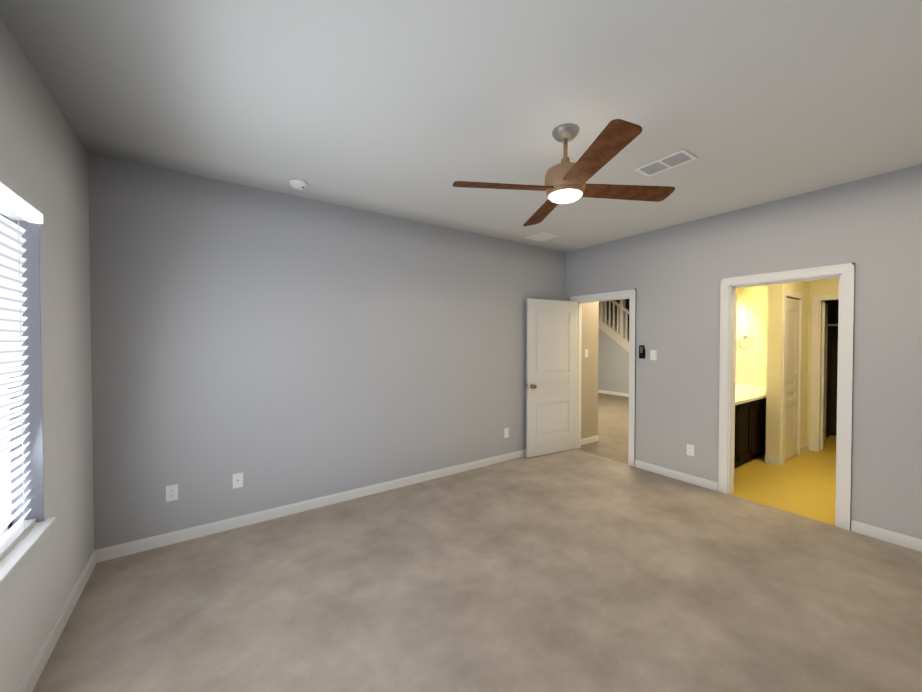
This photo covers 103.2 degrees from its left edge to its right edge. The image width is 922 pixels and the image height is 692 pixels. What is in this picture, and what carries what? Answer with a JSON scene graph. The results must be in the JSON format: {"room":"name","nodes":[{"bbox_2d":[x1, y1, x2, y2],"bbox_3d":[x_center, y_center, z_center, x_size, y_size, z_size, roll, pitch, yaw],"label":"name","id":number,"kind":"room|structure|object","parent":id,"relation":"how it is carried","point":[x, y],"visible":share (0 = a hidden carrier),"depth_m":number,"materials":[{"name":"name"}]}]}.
{"room":"empty bedroom","nodes":[
{"label":"empty bedroom","id":0,"kind":"room"},
{"bbox_2d":[0,17,93,691],"bbox_3d":[-1.407,0.115,0.779,0.140,2.740,4.190,-1,1,-35],"label":"wall","id":1,"kind":"structure","parent":0,"point":[43,161],"depth_m":1.79,"materials":[{"name":"beige paint"}]},
{"bbox_2d":[0,213,56,594],"bbox_3d":[-1.731,0.150,1.279,0.170,1.525,1.070,-1,1,-35],"label":"window","id":2,"kind":"structure","parent":1,"relation":"in","point":[16,558],"depth_m":1.58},
{"bbox_2d":[0,182,42,560],"bbox_3d":[-1.716,0.117,1.288,0.099,1.454,0.996,-1,1,-35],"label":"window blind","id":3,"kind":"object","parent":2,"relation":"attached to","point":[13,206],"visible":1,"depth_m":1.57,"materials":[{"name":"white plastic"}]},
{"bbox_2d":[17,549,100,691],"bbox_3d":[-1.345,1.443,0.848,0.015,0.084,3.900,-1,1,-35],"label":"baseboard","id":4,"kind":"structure","parent":1,"relation":"attached to","point":[30,680],"depth_m":1.83,"materials":[{"name":"white wood"}]},
{"bbox_2d":[88,153,565,549],"bbox_3d":[-0.531,0.068,3.857,4.800,2.740,0.120,-1,1,-35],"label":"wall","id":5,"kind":"structure","parent":0,"point":[277,349],"depth_m":3.09,"materials":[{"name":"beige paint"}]},
{"bbox_2d":[166,484,177,501],"bbox_3d":[-2.127,1.081,2.691,0.072,0.116,0.008,-1,1,-35],"label":"electrical outlet","id":6,"kind":"object","parent":5,"relation":"attached to","point":[171,492],"visible":1,"depth_m":2.69,"materials":[{"name":"white plastic"}]},
{"bbox_2d":[233,472,242,488],"bbox_3d":[-1.783,1.077,2.923,0.072,0.116,0.018,-1,1,-35],"label":"outlet","id":7,"kind":"object","parent":5,"relation":"attached to","point":[237,480],"visible":1,"depth_m":2.92,"materials":[{"name":"white plastic"}]},
{"bbox_2d":[101,449,525,561],"bbox_3d":[-0.491,1.397,3.820,4.800,0.084,0.020,-1,1,-35],"label":"baseboard","id":8,"kind":"structure","parent":5,"relation":"attached to","point":[153,542],"depth_m":3.10,"materials":[{"name":"white wood"}]},
{"bbox_2d":[504,428,508,437],"bbox_3d":[0.567,1.082,4.553,0.072,0.116,0.008,-1,1,-35],"label":"electrical outlet","id":9,"kind":"object","parent":5,"relation":"attached to","point":[506,432],"visible":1,"depth_m":4.55,"materials":[{"name":"white plastic"}]},
{"bbox_2d":[0,0,921,251],"bbox_3d":[1.927,-1.378,5.520,11.040,0.100,9.500,-1,1,-35],"label":"ceiling","id":10,"kind":"structure","parent":0,"point":[414,110],"depth_m":1.86,"materials":[{"name":"paint"}]},
{"bbox_2d":[289,179,307,189],"bbox_3d":[-1.281,-1.268,2.881,0.132,0.040,0.132,-1,1,-35],"label":"smoke detector","id":11,"kind":"object","parent":10,"relation":"attached to","point":[299,184],"visible":1,"depth_m":2.85,"materials":[{"name":"white plastic"}]},
{"bbox_2d":[525,232,559,241],"bbox_3d":[0.978,-1.307,4.379,0.300,0.006,0.300,-1,1,-35],"label":"ceiling vent","id":12,"kind":"object","parent":10,"relation":"in","point":[542,236],"visible":0.98,"depth_m":4.35,"materials":[{"name":"white metal"}]},
{"bbox_2d":[452,119,674,225],"bbox_3d":[0.620,-1.070,2.173,1.019,0.412,1.019,1,1,38],"label":"ceiling fan","id":13,"kind":"object","parent":10,"relation":"hanging from","point":[566,179],"visible":1,"depth_m":2.10,"materials":[{"name":"brown wood"}]},
{"bbox_2d":[634,149,697,176],"bbox_3d":[1.429,-1.278,2.564,0.200,0.009,0.340,-1,1,-35],"label":"ceiling vent","id":14,"kind":"object","parent":10,"relation":"in","point":[673,160],"visible":1,"depth_m":2.55,"materials":[{"name":"white metal"}]},
{"bbox_2d":[32,449,921,691],"bbox_3d":[0.568,1.514,2.165,4.940,0.100,4.190,-1,1,-35],"label":"floor","id":15,"kind":"structure","parent":0,"point":[574,570],"depth_m":2.11,"materials":[{"name":"beige carpet"}]},
{"bbox_2d":[581,302,598,438],"bbox_3d":[1.805,0.045,5.349,0.500,2.740,0.120,-1,1,-35],"label":"wall","id":16,"kind":"structure","parent":0,"point":[589,377],"depth_m":5.33,"materials":[{"name":"beige paint"}]},
{"bbox_2d":[581,435,598,444],"bbox_3d":[1.844,1.374,5.313,0.500,0.084,0.015,-1,1,-35],"label":"baseboard","id":17,"kind":"structure","parent":16,"relation":"attached to","point":[587,440],"depth_m":5.32,"materials":[{"name":"white wood"}]},
{"bbox_2d":[598,329,628,393],"bbox_3d":[4.638,-0.019,9.481,0.100,2.740,5.900,-1,1,-35],"label":"wall","id":18,"kind":"structure","parent":0,"point":[613,365],"depth_m":10.09,"materials":[{"name":"grey paint"}]},
{"bbox_2d":[598,390,628,396],"bbox_3d":[4.592,1.309,9.469,0.015,0.084,5.700,-1,1,-35],"label":"baseboard","id":19,"kind":"structure","parent":18,"relation":"attached to","point":[599,391],"depth_m":10.04,"materials":[{"name":"white wood"}]},
{"bbox_2d":[599,299,628,351],"bbox_3d":[4.646,-0.698,10.215,0.982,4.076,4.721,-1,1,-35],"label":"stair rail","id":20,"kind":"object","parent":18,"relation":"on","point":[614,327],"visible":0.17,"depth_m":10.04,"materials":[{"name":"wood"}]},
{"bbox_2d":[607,299,628,325],"bbox_3d":[5.461,-0.028,10.049,0.100,2.740,6.100,-1,1,-35],"label":"wall","id":21,"kind":"structure","parent":0,"point":[626,303],"depth_m":10.96,"materials":[{"name":"paint"}]},
{"bbox_2d":[577,393,835,524],"bbox_3d":[3.959,1.440,6.968,6.100,0.100,9.500,-1,1,-35],"label":"floor","id":22,"kind":"structure","parent":0,"point":[803,484],"depth_m":4.15,"materials":[{"name":"plastic"}]},
{"bbox_2d":[734,398,765,467],"bbox_3d":[3.617,1.035,4.892,2.387,0.774,0.683,-1,1,-35],"label":"bathroom vanity","id":23,"kind":"object","parent":22,"relation":"on","point":[750,422],"depth_m":4.37,"materials":[{"name":"wood"}]},
{"bbox_2d":[735,382,765,405],"bbox_3d":[3.619,0.630,4.875,2.397,0.036,0.703,-1,1,-35],"label":"countertop","id":24,"kind":"structure","parent":23,"relation":"on","point":[743,393],"depth_m":4.73,"materials":[{"name":"white stone"}]},
{"bbox_2d":[781,289,802,464],"bbox_3d":[4.156,0.373,4.586,0.740,2.107,0.016,-1,1,-35],"label":"door frame","id":25,"kind":"structure","parent":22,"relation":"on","point":[786,293],"depth_m":4.41,"materials":[{"name":"white wood"}]},
{"bbox_2d":[735,288,738,377],"bbox_3d":[3.327,0.048,5.142,2.770,2.740,0.080,-1,1,-35],"label":"wall","id":26,"kind":"structure","parent":0,"point":[737,289],"depth_m":5.83,"materials":[{"name":"yellow paint"}]},
{"bbox_2d":[566,164,921,538],"bbox_3d":[2.650,0.072,3.581,0.120,2.740,4.190,-1,1,-35],"label":"wall","id":27,"kind":"structure","parent":0,"point":[869,227],"depth_m":3.14,"materials":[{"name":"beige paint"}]},
{"bbox_2d":[570,289,635,466],"bbox_3d":[1.848,0.374,4.745,0.160,2.101,0.942,-1,1,-35],"label":"door frame","id":28,"kind":"structure","parent":27,"relation":"attached to","point":[630,295],"depth_m":4.41,"materials":[{"name":"white wood"}]},
{"bbox_2d":[525,298,575,457],"bbox_3d":[1.206,0.405,4.820,0.832,2.013,0.185,0,1,-28],"label":"entry door","id":29,"kind":"structure","parent":28,"relation":"attached to","point":[550,385],"depth_m":4.79,"materials":[{"name":"white wood"}]},
{"bbox_2d":[639,345,644,358],"bbox_3d":[2.100,0.069,4.246,0.028,0.155,0.072,-1,1,-35],"label":"cradle","id":30,"kind":"object","parent":27,"relation":"attached to","point":[641,352],"visible":1,"depth_m":4.24,"materials":[{"name":"black plastic"}]},
{"bbox_2d":[650,350,656,359],"bbox_3d":[2.180,0.103,4.144,0.012,0.116,0.072,-1,1,-35],"label":"switch","id":31,"kind":"object","parent":27,"relation":"attached to","point":[653,354],"visible":1,"depth_m":4.14,"materials":[{"name":"white plastic"}]},
{"bbox_2d":[635,460,717,490],"bbox_3d":[2.307,1.394,3.978,0.015,0.084,0.856,-1,1,-35],"label":"baseboard","id":32,"kind":"structure","parent":27,"relation":"attached to","point":[705,483],"depth_m":3.93,"materials":[{"name":"white wood"}]},
{"bbox_2d":[687,444,693,455],"bbox_3d":[2.406,1.093,3.835,0.008,0.116,0.072,-1,1,-35],"label":"electrical outlet","id":33,"kind":"object","parent":27,"relation":"attached to","point":[690,450],"visible":1,"depth_m":3.83,"materials":[{"name":"white plastic"}]},
{"bbox_2d":[718,263,854,530],"bbox_3d":[2.866,0.396,3.273,0.160,2.101,0.902,-1,1,-35],"label":"door frame","id":34,"kind":"structure","parent":27,"relation":"attached to","point":[844,274],"depth_m":3.02,"materials":[{"name":"white wood"}]},
{"bbox_2d":[851,520,921,551],"bbox_3d":[3.384,1.418,2.418,0.015,0.084,1.108,-1,1,-35],"label":"baseboard","id":35,"kind":"structure","parent":27,"relation":"attached to","point":[896,538],"depth_m":2.72,"materials":[{"name":"white wood"}]},
{"bbox_2d":[737,285,767,385],"bbox_3d":[4.667,0.042,5.551,0.100,2.740,0.720,-1,1,-35],"label":"wall","id":36,"kind":"structure","parent":0,"point":[751,325],"depth_m":5.67,"materials":[{"name":"yellow paint"}]},
{"bbox_2d":[738,336,751,348],"bbox_3d":[4.451,-0.057,5.729,0.052,0.198,0.179,-1,1,-35],"label":"towel ring","id":37,"kind":"object","parent":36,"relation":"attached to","point":[745,337],"visible":0.96,"depth_m":5.72,"materials":[{"name":"silver metal"}]},
{"bbox_2d":[765,281,808,457],"bbox_3d":[4.327,0.053,4.794,1.320,2.740,0.140,-1,1,-35],"label":"wall","id":38,"kind":"structure","parent":0,"point":[774,365],"depth_m":4.45,"materials":[{"name":"beige paint"}]},
{"bbox_2d":[784,298,798,460],"bbox_3d":[4.145,0.410,4.615,0.604,2.008,0.035,-1,1,-35],"label":"door","id":39,"kind":"structure","parent":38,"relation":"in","point":[792,361],"depth_m":4.63,"materials":[{"name":"white wood"}]},
{"bbox_2d":[807,278,838,449],"bbox_3d":[5.528,0.066,3.971,0.100,2.740,2.580,-1,1,-35],"label":"wall","id":40,"kind":"structure","parent":0,"point":[823,286],"depth_m":4.82,"materials":[{"name":"beige paint"}]},
{"bbox_2d":[801,443,807,453],"bbox_3d":[4.609,1.380,4.914,0.362,0.084,0.015,-1,1,-35],"label":"baseboard","id":41,"kind":"structure","parent":40,"relation":"attached to","point":[804,448],"depth_m":4.91,"materials":[{"name":"white wood"}]},
{"bbox_2d":[809,293,838,450],"bbox_3d":[5.014,0.373,4.617,0.016,2.107,0.884,-1,1,-35],"label":"door frame","id":42,"kind":"structure","parent":40,"relation":"attached to","point":[816,371],"depth_m":4.94,"materials":[{"name":"white wood"}]},
{"bbox_2d":[820,302,827,449],"bbox_3d":[5.152,0.401,5.192,0.700,2.008,0.035,-1,1,-43],"label":"closet door","id":43,"kind":"structure","parent":40,"relation":"in","point":[824,369],"depth_m":4.97,"materials":[{"name":"white wood"}]}
]}

